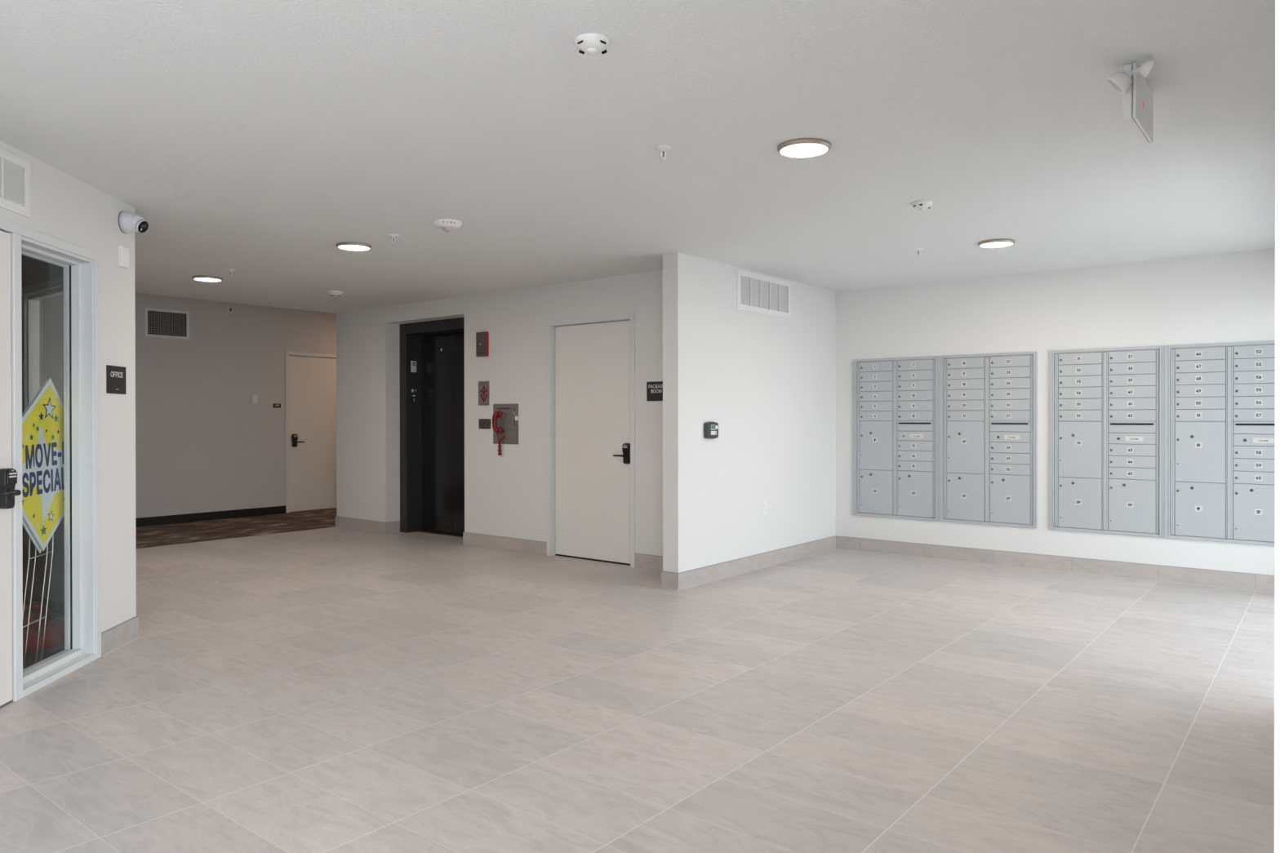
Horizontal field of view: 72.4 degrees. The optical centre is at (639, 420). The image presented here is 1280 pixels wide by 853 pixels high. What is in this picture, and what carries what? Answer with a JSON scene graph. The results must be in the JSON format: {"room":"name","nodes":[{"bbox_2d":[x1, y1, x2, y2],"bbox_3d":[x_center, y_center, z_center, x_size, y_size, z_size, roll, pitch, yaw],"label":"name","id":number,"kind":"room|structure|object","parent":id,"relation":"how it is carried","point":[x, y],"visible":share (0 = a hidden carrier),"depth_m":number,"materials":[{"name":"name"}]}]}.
{"room":"apartment building lobby","nodes":[
{"label":"apartment building lobby","id":0,"kind":"room"},
{"bbox_2d":[21,254,64,604],"bbox_3d":[-4.317,0.010,6.052,3.594,2.440,0.107,0,0,39],"label":"wall","id":1,"kind":"structure","parent":0,"point":[33,271],"depth_m":5.58,"materials":[{"name":"grey paint"}]},
{"bbox_2d":[21,276,63,413],"bbox_3d":[-3.719,-0.214,5.566,1.080,1.330,0.119,0,0,39],"label":"window","id":2,"kind":"structure","parent":1,"relation":"in","point":[31,295],"depth_m":5.85,"materials":[{"name":"white glass"}]},
{"bbox_2d":[22,590,64,616],"bbox_3d":[-4.335,1.177,5.998,3.434,0.094,0.008,0,0,39],"label":"baseboard","id":3,"kind":"structure","parent":1,"relation":"attached to","point":[56,607],"depth_m":5.50,"materials":[{"name":"black rubber"}]},
{"bbox_2d":[0,140,136,632],"bbox_3d":[-2.538,0.026,0.920,0.121,2.440,8.105,0,0,-5],"label":"wall","id":4,"kind":"structure","parent":0,"point":[64,207],"depth_m":4.68,"materials":[{"name":"white paint"}]},
{"bbox_2d":[0,147,30,217],"bbox_3d":[-2.723,-1.043,3.519,0.014,0.252,0.878,0,0,-5],"label":"air vent","id":5,"kind":"object","parent":4,"relation":"in","point":[15,171],"visible":1,"depth_m":3.84,"materials":[{"name":"white metal"}]},
{"bbox_2d":[0,218,101,702],"bbox_3d":[-2.807,0.186,3.695,0.152,2.102,1.720,0,0,-5],"label":"window","id":6,"kind":"structure","parent":4,"relation":"in","point":[82,286],"depth_m":4.48,"materials":[{"name":"white metal"}]},
{"bbox_2d":[0,231,21,708],"bbox_3d":[-2.728,0.208,3.348,0.184,2.060,0.975,0,0,-5],"label":"door","id":7,"kind":"structure","parent":6,"relation":"attached to","point":[8,476],"depth_m":3.78,"materials":[{"name":"white paint"}]},
{"bbox_2d":[106,364,125,394],"bbox_3d":[-2.841,-0.220,4.741,0.005,0.150,0.206,0,0,-6],"label":"sign","id":8,"kind":"object","parent":4,"relation":"attached to","point":[115,375],"visible":1,"depth_m":4.73,"materials":[{"name":"black plastic"}]},
{"bbox_2d":[101,615,141,657],"bbox_3d":[-2.502,1.184,1.288,0.019,0.121,7.423,0,0,-5],"label":"baseboard","id":9,"kind":"structure","parent":4,"relation":"attached to","point":[115,637],"depth_m":4.75,"materials":[{"name":"tile"}]},
{"bbox_2d":[118,245,128,268],"bbox_3d":[-2.840,-0.898,4.808,0.022,0.114,0.080,0,0,-5],"label":"sensor box","id":10,"kind":"object","parent":4,"relation":"attached to","point":[123,252],"visible":1,"depth_m":4.78,"materials":[{"name":"white plastic"}]},
{"bbox_2d":[118,211,148,233],"bbox_3d":[-2.789,-1.095,4.832,0.128,0.121,0.121,0,0,-5],"label":"security camera","id":11,"kind":"object","parent":4,"relation":"attached to","point":[129,222],"visible":1,"depth_m":4.79,"materials":[{"name":"grey plastic"}]},
{"bbox_2d":[39,293,336,518],"bbox_3d":[-5.789,-0.157,10.129,0.200,2.750,15.800,0,0,39],"label":"wall","id":12,"kind":"structure","parent":0,"point":[202,445],"depth_m":10.65,"materials":[{"name":"white paint"}]},
{"bbox_2d":[144,307,189,339],"bbox_3d":[-5.549,-1.135,10.260,0.008,0.338,0.500,0,0,39],"label":"air vent","id":13,"kind":"object","parent":12,"relation":"in","point":[158,322],"visible":1,"depth_m":10.25,"materials":[{"name":"white metal"}]},
{"bbox_2d":[135,505,285,527],"bbox_3d":[-7.633,1.179,7.658,0.006,0.100,9.628,0,0,39],"label":"baseboard","id":14,"kind":"structure","parent":12,"relation":"attached to","point":[180,518],"depth_m":10.62,"materials":[{"name":"black rubber"}]},
{"bbox_2d":[227,306,233,312],"bbox_3d":[-5.073,-1.377,10.835,0.033,0.072,0.072,0,0,39],"label":"sprinkler","id":15,"kind":"object","parent":12,"relation":"attached to","point":[230,309],"visible":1,"depth_m":10.84,"materials":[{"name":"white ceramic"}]},
{"bbox_2d":[251,394,257,404],"bbox_3d":[-4.884,-0.270,11.076,0.030,0.118,0.074,0,0,39],"label":"sensor","id":16,"kind":"object","parent":12,"relation":"attached to","point":[254,397],"visible":1,"depth_m":11.06,"materials":[{"name":"white plastic"}]},
{"bbox_2d":[273,404,280,408],"bbox_3d":[-4.704,-0.192,11.322,0.005,0.052,0.104,0,0,39],"label":"number sign","id":17,"kind":"object","parent":12,"relation":"attached to","point":[277,406],"visible":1,"depth_m":11.32,"materials":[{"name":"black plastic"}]},
{"bbox_2d":[285,351,336,513],"bbox_3d":[-4.316,0.153,11.813,0.118,2.114,1.012,0,0,39],"label":"door","id":18,"kind":"structure","parent":12,"relation":"in","point":[310,380],"depth_m":11.71,"materials":[{"name":"white paint"}]},
{"bbox_2d":[336,270,662,556],"bbox_3d":[0.562,-0.167,10.966,5.082,2.750,6.563,0,0,39],"label":"wall","id":19,"kind":"structure","parent":0,"point":[505,495],"depth_m":8.31,"materials":[{"name":"white paint"}]},
{"bbox_2d":[400,317,464,537],"bbox_3d":[-2.040,0.086,9.241,1.288,2.270,0.260,0,0,39],"label":"elevator","id":20,"kind":"object","parent":19,"relation":"attached to","point":[432,353],"visible":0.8,"depth_m":9.48,"materials":[{"name":"black metal"}]},
{"bbox_2d":[475,331,488,356],"bbox_3d":[-1.517,-0.732,8.401,0.140,0.234,0.037,0,0,39],"label":"alarm box","id":21,"kind":"object","parent":19,"relation":"attached to","point":[482,338],"visible":1,"depth_m":8.38,"materials":[{"name":"red paint"}]},
{"bbox_2d":[478,381,489,405],"bbox_3d":[-1.505,-0.261,8.414,0.156,0.234,0.005,0,0,39],"label":"fire sign","id":22,"kind":"object","parent":19,"relation":"attached to","point":[483,386],"visible":1,"depth_m":8.41,"materials":[{"name":"silver metal"}]},
{"bbox_2d":[478,418,490,429],"bbox_3d":[-1.495,0.033,8.406,0.172,0.096,0.007,0,0,39],"label":"switch","id":23,"kind":"object","parent":19,"relation":"attached to","point":[482,423],"visible":1,"depth_m":8.41,"materials":[{"name":"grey metal"}]},
{"bbox_2d":[335,515,662,571],"bbox_3d":[-1.438,1.158,8.473,5.092,0.121,0.183,0,0,39],"label":"baseboard","id":24,"kind":"structure","parent":19,"relation":"attached to","point":[641,561],"depth_m":8.32,"materials":[{"name":"tile"}]},
{"bbox_2d":[493,404,518,444],"bbox_3d":[-1.269,0.033,8.217,0.345,0.379,0.020,0,0,39],"label":"panel","id":25,"kind":"object","parent":19,"relation":"attached to","point":[508,422],"visible":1,"depth_m":8.20,"materials":[{"name":"silver metal"}]},
{"bbox_2d":[492,410,505,455],"bbox_3d":[-1.331,0.119,8.230,0.126,0.423,0.056,0,0,3],"label":"handset","id":26,"kind":"object","parent":25,"relation":"attached to","point":[499,430],"visible":1,"depth_m":8.22,"materials":[{"name":"red plastic"}]},
{"bbox_2d":[546,312,635,567],"bbox_3d":[-0.396,0.162,7.623,1.020,2.117,0.178,0,0,39],"label":"door","id":27,"kind":"structure","parent":19,"relation":"in","point":[590,361],"depth_m":7.61,"materials":[{"name":"white paint"}]},
{"bbox_2d":[646,381,662,400],"bbox_3d":[0.136,-0.238,7.103,0.205,0.158,0.005,0,0,39],"label":"room sign","id":28,"kind":"object","parent":19,"relation":"attached to","point":[654,389],"visible":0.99,"depth_m":7.11,"materials":[{"name":"black plastic"}]},
{"bbox_2d":[0,507,1274,852],"bbox_3d":[-1.525,1.282,6.728,11.110,0.126,15.800,0,0,39],"label":"floor","id":29,"kind":"structure","parent":0,"point":[330,690],"depth_m":3.72,"materials":[{"name":"tile"}]},
{"bbox_2d":[22,535,48,663],"bbox_3d":[-2.971,0.789,4.273,0.010,0.881,0.277,0,0,-6],"label":"stake","id":30,"kind":"object","parent":29,"relation":"on","point":[46,553],"visible":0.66,"depth_m":4.31,"materials":[{"name":"grey"}]},
{"bbox_2d":[22,377,64,551],"bbox_3d":[-2.958,0.216,4.356,0.006,0.860,0.860,0,0,-5],"label":"sign","id":31,"kind":"object","parent":30,"relation":"attached to","point":[42,423],"visible":0.79,"depth_m":4.33,"materials":[{"name":"yellow paper"}]},
{"bbox_2d":[22,533,53,669],"bbox_3d":[-2.987,0.789,4.340,0.009,0.881,0.273,0,0,-5],"label":"stake","id":32,"kind":"object","parent":29,"relation":"on","point":[51,551],"visible":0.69,"depth_m":4.36,"materials":[{"name":"grey"}]},
{"bbox_2d":[22,600,64,653],"bbox_3d":[-3.625,1.139,5.077,1.150,0.177,0.420,0,0,39],"label":"bundle","id":33,"kind":"object","parent":29,"relation":"on","point":[55,623],"visible":0.39,"depth_m":4.79,"materials":[{"name":"red"}]},
{"bbox_2d":[0,0,1275,313],"bbox_3d":[-2.149,-1.357,4.359,9.092,0.300,11.537,0,0,39],"label":"ceiling","id":34,"kind":"structure","parent":0,"point":[255,139],"depth_m":3.72,"materials":[{"name":"white paint"}]},
{"bbox_2d":[192,275,222,281],"bbox_3d":[-3.678,-1.205,7.432,0.233,0.020,0.233,0,0,39],"label":"recessed light","id":35,"kind":"object","parent":34,"relation":"in","point":[199,277],"visible":1,"depth_m":7.37,"materials":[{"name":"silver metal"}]},
{"bbox_2d":[194,278,221,281],"bbox_3d":[-3.678,-1.200,7.432,0.207,0.010,0.207,0,0,39],"label":"diffuser","id":36,"kind":"object","parent":35,"relation":"attached to","point":[197,279],"depth_m":7.41,"materials":[{"name":"white plastic"}]},
{"bbox_2d":[226,268,235,275],"bbox_3d":[-3.292,-1.188,7.028,0.072,0.053,0.072,0,0,39],"label":"sprinkler","id":37,"kind":"object","parent":34,"relation":"attached to","point":[230,270],"visible":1,"depth_m":7.02,"materials":[{"name":"white plastic"}]},
{"bbox_2d":[327,290,343,296],"bbox_3d":[-2.879,-1.197,8.262,0.150,0.044,0.150,0,0,39],"label":"smoke detector","id":38,"kind":"object","parent":34,"relation":"attached to","point":[332,293],"visible":1,"depth_m":8.22,"materials":[{"name":"white plastic"}]},
{"bbox_2d":[336,241,371,251],"bbox_3d":[-1.978,-1.202,6.042,0.233,0.020,0.233,0,0,39],"label":"recessed light","id":39,"kind":"object","parent":34,"relation":"in","point":[348,246],"visible":1,"depth_m":6.00,"materials":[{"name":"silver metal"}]},
{"bbox_2d":[337,244,369,250],"bbox_3d":[-1.978,-1.198,6.042,0.207,0.010,0.207,0,0,39],"label":"diffuser","id":40,"kind":"object","parent":39,"relation":"attached to","point":[348,247],"depth_m":6.03,"materials":[{"name":"white plastic"}]},
{"bbox_2d":[387,233,399,243],"bbox_3d":[-1.610,-1.185,5.704,0.072,0.053,0.072,0,0,39],"label":"sprinkler","id":41,"kind":"object","parent":34,"relation":"attached to","point":[393,235],"visible":1,"depth_m":5.69,"materials":[{"name":"white plastic"}]},
{"bbox_2d":[431,218,462,231],"bbox_3d":[-1.176,-1.181,5.329,0.177,0.059,0.177,0,0,39],"label":"fire alarm strobe","id":42,"kind":"object","parent":34,"relation":"attached to","point":[447,224],"visible":1,"depth_m":5.28,"materials":[{"name":"white plastic"}]},
{"bbox_2d":[573,32,610,54],"bbox_3d":[-0.151,-1.183,2.765,0.115,0.041,0.115,0,0,45],"label":"ceiling sensor","id":43,"kind":"object","parent":34,"relation":"attached to","point":[592,43],"visible":1,"depth_m":2.73,"materials":[{"name":"white plastic"}]},
{"bbox_2d":[655,144,671,159],"bbox_3d":[0.104,-1.181,3.861,0.072,0.053,0.072,0,0,39],"label":"sprinkler","id":44,"kind":"object","parent":34,"relation":"attached to","point":[663,148],"visible":1,"depth_m":3.85,"materials":[{"name":"white metal"}]},
{"bbox_2d":[777,137,831,158],"bbox_3d":[0.723,-1.198,3.850,0.233,0.020,0.233,0,0,39],"label":"recessed light","id":45,"kind":"object","parent":34,"relation":"in","point":[802,148],"visible":1,"depth_m":3.81,"materials":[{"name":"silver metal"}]},
{"bbox_2d":[780,143,827,157],"bbox_3d":[0.723,-1.193,3.850,0.207,0.010,0.207,0,0,39],"label":"diffuser","id":46,"kind":"object","parent":45,"relation":"attached to","point":[789,150],"depth_m":3.84,"materials":[{"name":"white plastic"}]},
{"bbox_2d":[912,247,923,256],"bbox_3d":[1.971,-1.191,6.189,0.072,0.053,0.072,0,0,39],"label":"sprinkler","id":47,"kind":"object","parent":34,"relation":"attached to","point":[917,249],"visible":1,"depth_m":6.18,"materials":[{"name":"white plastic"}]},
{"bbox_2d":[911,200,932,210],"bbox_3d":[1.571,-1.192,4.871,0.115,0.041,0.115,0,0,39],"label":"ceiling sensor","id":48,"kind":"object","parent":34,"relation":"attached to","point":[919,205],"visible":1,"depth_m":4.84,"materials":[{"name":"white plastic"}]},
{"bbox_2d":[977,238,1014,248],"bbox_3d":[2.432,-1.207,5.962,0.233,0.020,0.233,0,0,39],"label":"recessed light","id":49,"kind":"object","parent":34,"relation":"in","point":[1001,242],"visible":1,"depth_m":5.92,"materials":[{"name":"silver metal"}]},
{"bbox_2d":[980,241,1013,247],"bbox_3d":[2.432,-1.202,5.962,0.207,0.010,0.207,0,0,39],"label":"diffuser","id":50,"kind":"object","parent":49,"relation":"attached to","point":[983,244],"depth_m":5.94,"materials":[{"name":"white plastic"}]},
{"bbox_2d":[1106,60,1155,143],"bbox_3d":[1.744,-1.112,3.048,0.141,0.188,0.440,0,0,39],"label":"emergency light","id":51,"kind":"object","parent":34,"relation":"attached to","point":[1138,96],"visible":1,"depth_m":2.96,"materials":[{"name":"white plastic"}]},
{"bbox_2d":[662,252,835,573],"bbox_3d":[1.011,0.000,7.347,0.138,2.440,2.532,0,0,39],"label":"wall","id":52,"kind":"structure","parent":0,"point":[767,382],"depth_m":6.98,"materials":[{"name":"white paint"}]},
{"bbox_2d":[703,422,718,439],"bbox_3d":[0.540,0.074,6.615,0.039,0.130,0.149,0,0,39],"label":"card reader","id":53,"kind":"object","parent":52,"relation":"attached to","point":[710,429],"visible":1,"depth_m":6.58,"materials":[{"name":"grey plastic"}]},
{"bbox_2d":[661,535,835,589],"bbox_3d":[1.010,1.159,7.347,0.158,0.121,2.542,0,0,39],"label":"baseboard","id":54,"kind":"structure","parent":52,"relation":"attached to","point":[690,578],"depth_m":6.98,"materials":[{"name":"tile"}]},
{"bbox_2d":[736,269,790,318],"bbox_3d":[1.038,-1.043,7.261,0.014,0.318,0.860,0,0,39],"label":"air vent","id":55,"kind":"object","parent":52,"relation":"in","point":[755,293],"visible":1,"depth_m":7.23,"materials":[{"name":"white metal"}]},
{"bbox_2d":[761,500,766,515],"bbox_3d":[1.033,0.726,7.259,0.008,0.120,0.074,0,0,39],"label":"power outlet","id":56,"kind":"object","parent":52,"relation":"attached to","point":[763,502],"visible":1,"depth_m":7.25,"materials":[{"name":"white plastic"}]},
{"bbox_2d":[763,503,765,511],"bbox_3d":[1.036,0.726,7.257,0.002,0.068,0.034,0,0,39],"label":"receptacle","id":57,"kind":"object","parent":56,"relation":"attached to","point":[764,504],"depth_m":7.25,"materials":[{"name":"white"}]},
{"bbox_2d":[835,248,1275,575],"bbox_3d":[3.430,-0.003,7.163,3.872,2.440,0.200,0,0,39],"label":"wall","id":58,"kind":"structure","parent":0,"point":[1229,297],"depth_m":7.12,"materials":[{"name":"white paint"}]},
{"bbox_2d":[852,355,938,520],"bbox_3d":[2.303,0.157,7.914,0.810,1.450,0.034,0,0,39],"label":"mailboxes","id":59,"kind":"object","parent":58,"relation":"attached to","point":[895,403],"visible":1,"depth_m":7.91,"materials":[{"name":"grey metal"}]},
{"bbox_2d":[634,535,1274,592],"bbox_3d":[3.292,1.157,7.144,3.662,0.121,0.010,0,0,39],"label":"baseboard","id":60,"kind":"structure","parent":58,"relation":"attached to","point":[1257,582],"depth_m":7.01,"materials":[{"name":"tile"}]},
{"bbox_2d":[938,351,1037,528],"bbox_3d":[2.936,0.158,7.409,0.810,1.450,0.034,0,0,39],"label":"mailboxes","id":61,"kind":"object","parent":58,"relation":"attached to","point":[988,406],"visible":1,"depth_m":7.40,"materials":[{"name":"grey metal"}]},
{"bbox_2d":[1048,345,1164,537],"bbox_3d":[3.639,0.159,6.847,0.810,1.450,0.034,0,0,39],"label":"mailboxes","id":62,"kind":"object","parent":58,"relation":"attached to","point":[1106,409],"visible":1,"depth_m":6.84,"materials":[{"name":"grey metal"}]},
{"bbox_2d":[1164,340,1275,546],"bbox_3d":[4.271,0.160,6.341,0.810,1.450,0.034,0,0,39],"label":"mailboxes","id":63,"kind":"object","parent":58,"relation":"attached to","point":[1220,402],"visible":1,"depth_m":6.38,"materials":[{"name":"grey metal"}]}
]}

